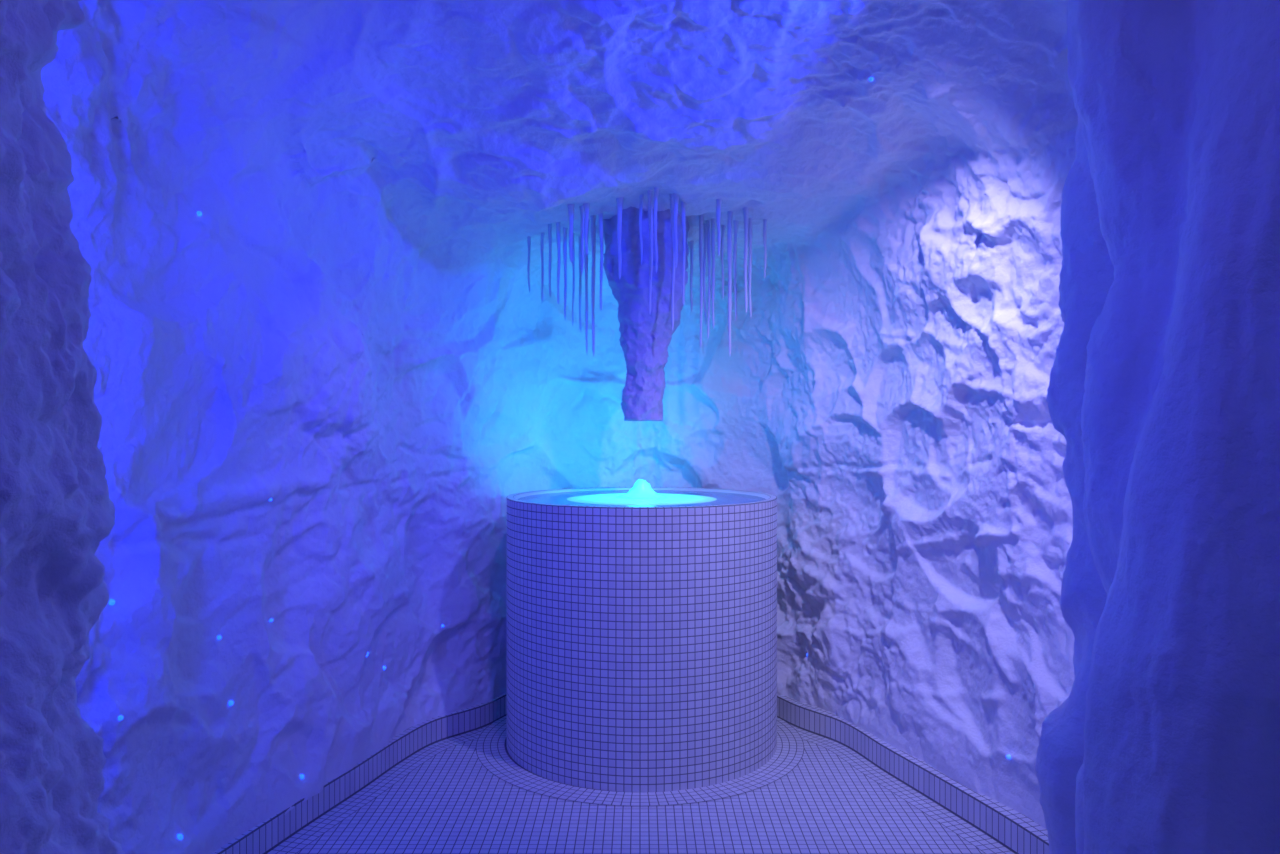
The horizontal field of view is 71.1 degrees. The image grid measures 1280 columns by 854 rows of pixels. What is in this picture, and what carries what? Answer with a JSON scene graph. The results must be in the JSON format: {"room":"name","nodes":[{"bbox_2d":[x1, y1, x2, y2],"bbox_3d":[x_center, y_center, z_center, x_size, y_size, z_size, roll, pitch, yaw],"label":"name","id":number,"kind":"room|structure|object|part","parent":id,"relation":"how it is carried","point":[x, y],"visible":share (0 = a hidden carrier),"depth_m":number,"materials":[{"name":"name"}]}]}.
{"room":"cave","nodes":[
{"label":"cave","id":0,"kind":"room"},
{"bbox_2d":[0,0,153,853],"bbox_3d":[-0.956,-0.031,1.269,0.481,2.119,1.215,0,0,-18],"label":"wall","id":1,"kind":"structure","parent":0,"point":[65,65],"depth_m":1.25,"materials":[{"name":"white stone"}]},
{"bbox_2d":[94,5,476,853],"bbox_3d":[-0.838,0.044,2.515,0.307,1.934,1.450,0,0,15],"label":"wall","id":2,"kind":"structure","parent":0,"point":[286,341],"depth_m":2.30,"materials":[{"name":"white stone"}]},
{"bbox_2d":[108,599,114,604],"bbox_3d":[-1.106,0.367,1.877,0.012,0.013,0.013,0,0,14],"label":"light","id":3,"kind":"object","parent":2,"relation":"attached to","point":[111,601],"visible":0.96,"depth_m":1.87,"materials":[{"name":"teal"}]},
{"bbox_2d":[177,834,182,839],"bbox_3d":[-1.026,0.915,1.997,0.012,0.015,0.014,0,0,9],"label":"light","id":4,"kind":"object","parent":2,"relation":"attached to","point":[179,836],"visible":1,"depth_m":1.99,"materials":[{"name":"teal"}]},
{"bbox_2d":[214,692,506,853],"bbox_3d":[-0.725,1.040,2.718,0.424,0.080,2.441,0,0,28],"label":"baseboard","id":5,"kind":"structure","parent":2,"relation":"attached to","point":[267,835],"depth_m":2.67,"materials":[{"name":"white tile"}]},
{"bbox_2d":[137,0,1072,286],"bbox_3d":[0.076,-0.872,2.075,2.136,0.801,3.101,0,0,10],"label":"ceiling","id":6,"kind":"structure","parent":0,"point":[481,122],"depth_m":2.35,"materials":[{"name":"white stone"}]},
{"bbox_2d":[527,236,530,291],"bbox_3d":[-0.396,-0.594,3.200,0.024,0.231,0.024,0,0,0],"label":"icicles","id":7,"kind":"object","parent":6,"relation":"hanging from","point":[528,237],"visible":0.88,"depth_m":3.20,"materials":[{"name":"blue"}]},
{"bbox_2d":[540,233,544,302],"bbox_3d":[-0.341,-0.575,3.160,0.032,0.275,0.032,0,0,0],"label":"icicles","id":8,"kind":"object","parent":6,"relation":"hanging from","point":[542,234],"visible":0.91,"depth_m":3.15,"materials":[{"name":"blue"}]},
{"bbox_2d":[548,224,551,297],"bbox_3d":[-0.310,-0.590,3.100,0.028,0.287,0.028,0,0,0],"label":"icicles","id":9,"kind":"object","parent":6,"relation":"hanging from","point":[549,225],"visible":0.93,"depth_m":3.09,"materials":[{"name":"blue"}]},
{"bbox_2d":[556,222,560,304],"bbox_3d":[-0.279,-0.573,3.060,0.032,0.313,0.032,0,0,0],"label":"icicles","id":10,"kind":"object","parent":6,"relation":"hanging from","point":[557,223],"visible":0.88,"depth_m":3.06,"materials":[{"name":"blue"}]},
{"bbox_2d":[563,227,567,319],"bbox_3d":[-0.260,-0.549,3.140,0.035,0.356,0.035,0,0,0],"label":"icicles","id":11,"kind":"object","parent":6,"relation":"hanging from","point":[564,228],"visible":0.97,"depth_m":3.14,"materials":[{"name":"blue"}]},
{"bbox_2d":[568,204,573,262],"bbox_3d":[-0.221,-0.636,2.880,0.040,0.218,0.040,0,0,0],"label":"icicles","id":12,"kind":"object","parent":6,"relation":"hanging from","point":[570,206],"visible":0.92,"depth_m":2.88,"materials":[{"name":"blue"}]},
{"bbox_2d":[572,233,574,324],"bbox_3d":[-0.239,-0.540,3.200,0.026,0.365,0.026,0,0,0],"label":"icicles","id":13,"kind":"object","parent":6,"relation":"hanging from","point":[573,248],"visible":0.79,"depth_m":3.20,"materials":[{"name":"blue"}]},
{"bbox_2d":[578,236,581,330],"bbox_3d":[-0.212,-0.525,3.220,0.028,0.374,0.028,0,0,0],"label":"icicles","id":14,"kind":"object","parent":6,"relation":"hanging from","point":[579,247],"visible":0.78,"depth_m":3.21,"materials":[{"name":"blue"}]},
{"bbox_2d":[579,206,584,275],"bbox_3d":[-0.191,-0.621,2.920,0.037,0.258,0.037,0,0,0],"label":"icicles","id":15,"kind":"object","parent":6,"relation":"hanging from","point":[582,214],"visible":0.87,"depth_m":2.91,"materials":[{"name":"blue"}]},
{"bbox_2d":[583,203,589,254],"bbox_3d":[-0.173,-0.648,2.880,0.036,0.198,0.036,0,0,0],"label":"icicles","id":16,"kind":"object","parent":6,"relation":"hanging from","point":[586,205],"visible":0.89,"depth_m":2.88,"materials":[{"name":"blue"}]},
{"bbox_2d":[584,219,589,352],"bbox_3d":[-0.180,-0.492,3.080,0.036,0.496,0.036,0,0,0],"label":"icicles","id":17,"kind":"object","parent":6,"relation":"hanging from","point":[585,255],"visible":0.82,"depth_m":3.07,"materials":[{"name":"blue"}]},
{"bbox_2d":[590,215,595,355],"bbox_3d":[-0.159,-0.489,3.020,0.033,0.506,0.033,0,0,0],"label":"icicles","id":18,"kind":"object","parent":6,"relation":"hanging from","point":[593,217],"visible":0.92,"depth_m":3.02,"materials":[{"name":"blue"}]},
{"bbox_2d":[598,213,602,309],"bbox_3d":[-0.130,-0.560,2.980,0.031,0.355,0.031,0,0,0],"label":"icicles","id":19,"kind":"object","parent":6,"relation":"hanging from","point":[600,215],"visible":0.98,"depth_m":2.97,"materials":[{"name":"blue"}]},
{"bbox_2d":[616,197,623,279],"bbox_3d":[-0.066,-0.623,2.900,0.047,0.295,0.047,0,0,0],"label":"icicles","id":20,"kind":"object","parent":6,"relation":"hanging from","point":[619,200],"visible":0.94,"depth_m":2.90,"materials":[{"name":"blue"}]},
{"bbox_2d":[639,194,643,264],"bbox_3d":[0.007,-0.655,2.920,0.032,0.254,0.032,0,0,0],"label":"icicles","id":21,"kind":"object","parent":6,"relation":"hanging from","point":[641,197],"visible":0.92,"depth_m":2.92,"materials":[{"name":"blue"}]},
{"bbox_2d":[603,206,689,420],"bbox_3d":[0.015,-0.400,3.113,0.319,0.759,0.309,0,0,-4],"label":"ice stalactite","id":22,"kind":"object","parent":6,"relation":"hanging from","point":[645,338],"visible":0.84,"depth_m":3.03},
{"bbox_2d":[647,190,652,312],"bbox_3d":[0.032,-0.578,2.900,0.035,0.431,0.035,0,0,0],"label":"icicles","id":23,"kind":"object","parent":6,"relation":"hanging from","point":[649,192],"visible":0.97,"depth_m":2.90,"materials":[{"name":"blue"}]},
{"bbox_2d":[653,187,658,273],"bbox_3d":[0.053,-0.641,2.860,0.035,0.305,0.035,0,0,0],"label":"icicles","id":24,"kind":"object","parent":6,"relation":"hanging from","point":[656,190],"visible":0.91,"depth_m":2.85,"materials":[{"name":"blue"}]},
{"bbox_2d":[669,194,674,330],"bbox_3d":[0.104,-0.551,2.920,0.033,0.475,0.033,0,0,0],"label":"icicles","id":25,"kind":"object","parent":6,"relation":"hanging from","point":[671,195],"visible":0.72,"depth_m":2.91,"materials":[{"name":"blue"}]},
{"bbox_2d":[673,193,678,267],"bbox_3d":[0.118,-0.642,2.880,0.043,0.262,0.043,0,0,0],"label":"icicles","id":26,"kind":"object","parent":6,"relation":"hanging from","point":[676,198],"visible":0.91,"depth_m":2.88,"materials":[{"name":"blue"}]},
{"bbox_2d":[680,201,685,305],"bbox_3d":[0.142,-0.579,2.940,0.031,0.364,0.031,0,0,0],"label":"icicles","id":27,"kind":"object","parent":6,"relation":"hanging from","point":[683,215],"visible":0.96,"depth_m":2.93,"materials":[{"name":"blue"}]},
{"bbox_2d":[689,241,693,310],"bbox_3d":[0.183,-0.551,3.200,0.030,0.280,0.030,0,0,0],"label":"icicles","id":28,"kind":"object","parent":6,"relation":"hanging from","point":[691,243],"visible":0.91,"depth_m":3.20,"materials":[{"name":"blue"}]},
{"bbox_2d":[699,214,703,346],"bbox_3d":[0.210,-0.509,3.060,0.035,0.484,0.035,0,0,0],"label":"icicles","id":29,"kind":"object","parent":6,"relation":"hanging from","point":[701,216],"visible":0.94,"depth_m":3.06,"materials":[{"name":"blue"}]},
{"bbox_2d":[703,223,706,324],"bbox_3d":[0.226,-0.540,3.100,0.028,0.381,0.028,0,0,0],"label":"icicles","id":30,"kind":"object","parent":6,"relation":"hanging from","point":[704,224],"visible":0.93,"depth_m":3.10,"materials":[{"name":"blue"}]},
{"bbox_2d":[706,220,710,337],"bbox_3d":[0.235,-0.518,3.080,0.034,0.439,0.034,0,0,0],"label":"icicles","id":31,"kind":"object","parent":6,"relation":"hanging from","point":[708,222],"visible":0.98,"depth_m":3.08,"materials":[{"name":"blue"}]},
{"bbox_2d":[711,218,715,328],"bbox_3d":[0.251,-0.537,3.060,0.032,0.404,0.032,0,0,0],"label":"icicles","id":32,"kind":"object","parent":6,"relation":"hanging from","point":[712,219],"visible":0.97,"depth_m":3.06,"materials":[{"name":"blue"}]},
{"bbox_2d":[716,199,721,255],"bbox_3d":[0.257,-0.660,2.900,0.043,0.214,0.043,0,0,0],"label":"icicles","id":33,"kind":"object","parent":6,"relation":"hanging from","point":[718,201],"visible":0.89,"depth_m":2.90,"materials":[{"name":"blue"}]},
{"bbox_2d":[720,225,724,297],"bbox_3d":[0.289,-0.582,3.100,0.032,0.286,0.032,0,0,0],"label":"icicles","id":34,"kind":"object","parent":6,"relation":"hanging from","point":[722,226],"visible":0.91,"depth_m":3.10,"materials":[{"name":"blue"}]},
{"bbox_2d":[727,211,732,354],"bbox_3d":[0.303,-0.492,3.000,0.040,0.515,0.040,0,0,0],"label":"icicles","id":35,"kind":"object","parent":6,"relation":"hanging from","point":[729,213],"visible":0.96,"depth_m":3.00,"materials":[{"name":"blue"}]},
{"bbox_2d":[733,220,738,319],"bbox_3d":[0.329,-0.546,3.060,0.035,0.374,0.035,0,0,0],"label":"icicles","id":36,"kind":"object","parent":6,"relation":"hanging from","point":[736,223],"visible":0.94,"depth_m":3.06,"materials":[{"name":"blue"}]},
{"bbox_2d":[743,207,748,313],"bbox_3d":[0.352,-0.565,2.980,0.034,0.379,0.034,0,0,0],"label":"icicles","id":37,"kind":"object","parent":6,"relation":"hanging from","point":[745,209],"visible":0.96,"depth_m":2.97,"materials":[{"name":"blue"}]},
{"bbox_2d":[748,218,752,316],"bbox_3d":[0.375,-0.551,3.040,0.030,0.370,0.030,0,0,0],"label":"icicles","id":38,"kind":"object","parent":6,"relation":"hanging from","point":[750,219],"visible":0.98,"depth_m":3.03,"materials":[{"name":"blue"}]},
{"bbox_2d":[763,219,766,278],"bbox_3d":[0.425,-0.616,3.040,0.033,0.228,0.033,0,0,0],"label":"icicles","id":39,"kind":"object","parent":6,"relation":"hanging from","point":[764,220],"visible":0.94,"depth_m":3.04,"materials":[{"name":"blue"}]},
{"bbox_2d":[441,240,840,706],"bbox_3d":[0.007,0.174,3.478,1.441,1.680,0.629,0,0,0],"label":"wall","id":40,"kind":"structure","parent":0,"point":[527,408],"depth_m":3.45,"materials":[{"name":"white stone"}]},
{"bbox_2d":[267,715,1014,853],"bbox_3d":[0.000,1.079,1.570,2.400,0.002,4.320,0,0,0],"label":"floor","id":41,"kind":"structure","parent":0,"point":[465,793],"depth_m":2.49,"materials":[{"name":"white tile"}]},
{"bbox_2d":[506,487,776,791],"bbox_3d":[0.006,0.659,3.110,0.929,0.842,0.929,0,0,-11],"label":"fountain","id":42,"kind":"object","parent":41,"relation":"on","point":[641,634],"visible":0.98,"depth_m":2.70,"materials":[{"name":"white tile"}]},
{"bbox_2d":[507,487,774,507],"bbox_3d":[0.006,0.277,3.110,0.924,0.076,0.924,0,0,0],"label":"basin","id":43,"kind":"object","parent":42,"relation":"in","point":[594,497],"depth_m":3.05,"materials":[{"name":"white"}]},
{"bbox_2d":[617,479,666,498],"bbox_3d":[0.007,0.211,3.109,0.173,0.062,0.183,0,0,0],"label":"mound","id":44,"kind":"object","parent":42,"relation":"on","point":[641,489],"visible":1,"depth_m":3.08,"materials":[{"name":"teal"}]},
{"bbox_3d":[0.006,0.259,3.110,0.600,0.033,0.600,0,0,0],"label":"lamp glass","id":45,"kind":"part","parent":42,"relation":"part of","materials":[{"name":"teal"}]},
{"bbox_2d":[812,0,1086,853],"bbox_3d":[0.896,0.031,2.523,0.364,1.976,1.444,0,0,-9],"label":"wall","id":46,"kind":"structure","parent":0,"point":[949,631],"depth_m":2.60,"materials":[{"name":"white stone"}]},
{"bbox_2d":[777,694,1049,853],"bbox_3d":[0.664,1.040,2.886,0.355,0.080,2.105,0,0,-31],"label":"baseboard","id":47,"kind":"structure","parent":46,"relation":"attached to","point":[1012,829],"depth_m":2.61,"materials":[{"name":"white tile"}]},
{"bbox_2d":[1039,0,1279,853],"bbox_3d":[0.864,-0.030,1.280,0.388,2.095,1.224,0,0,11],"label":"wall","id":48,"kind":"structure","parent":0,"point":[1166,739],"depth_m":1.32,"materials":[{"name":"white stone"}]}
]}

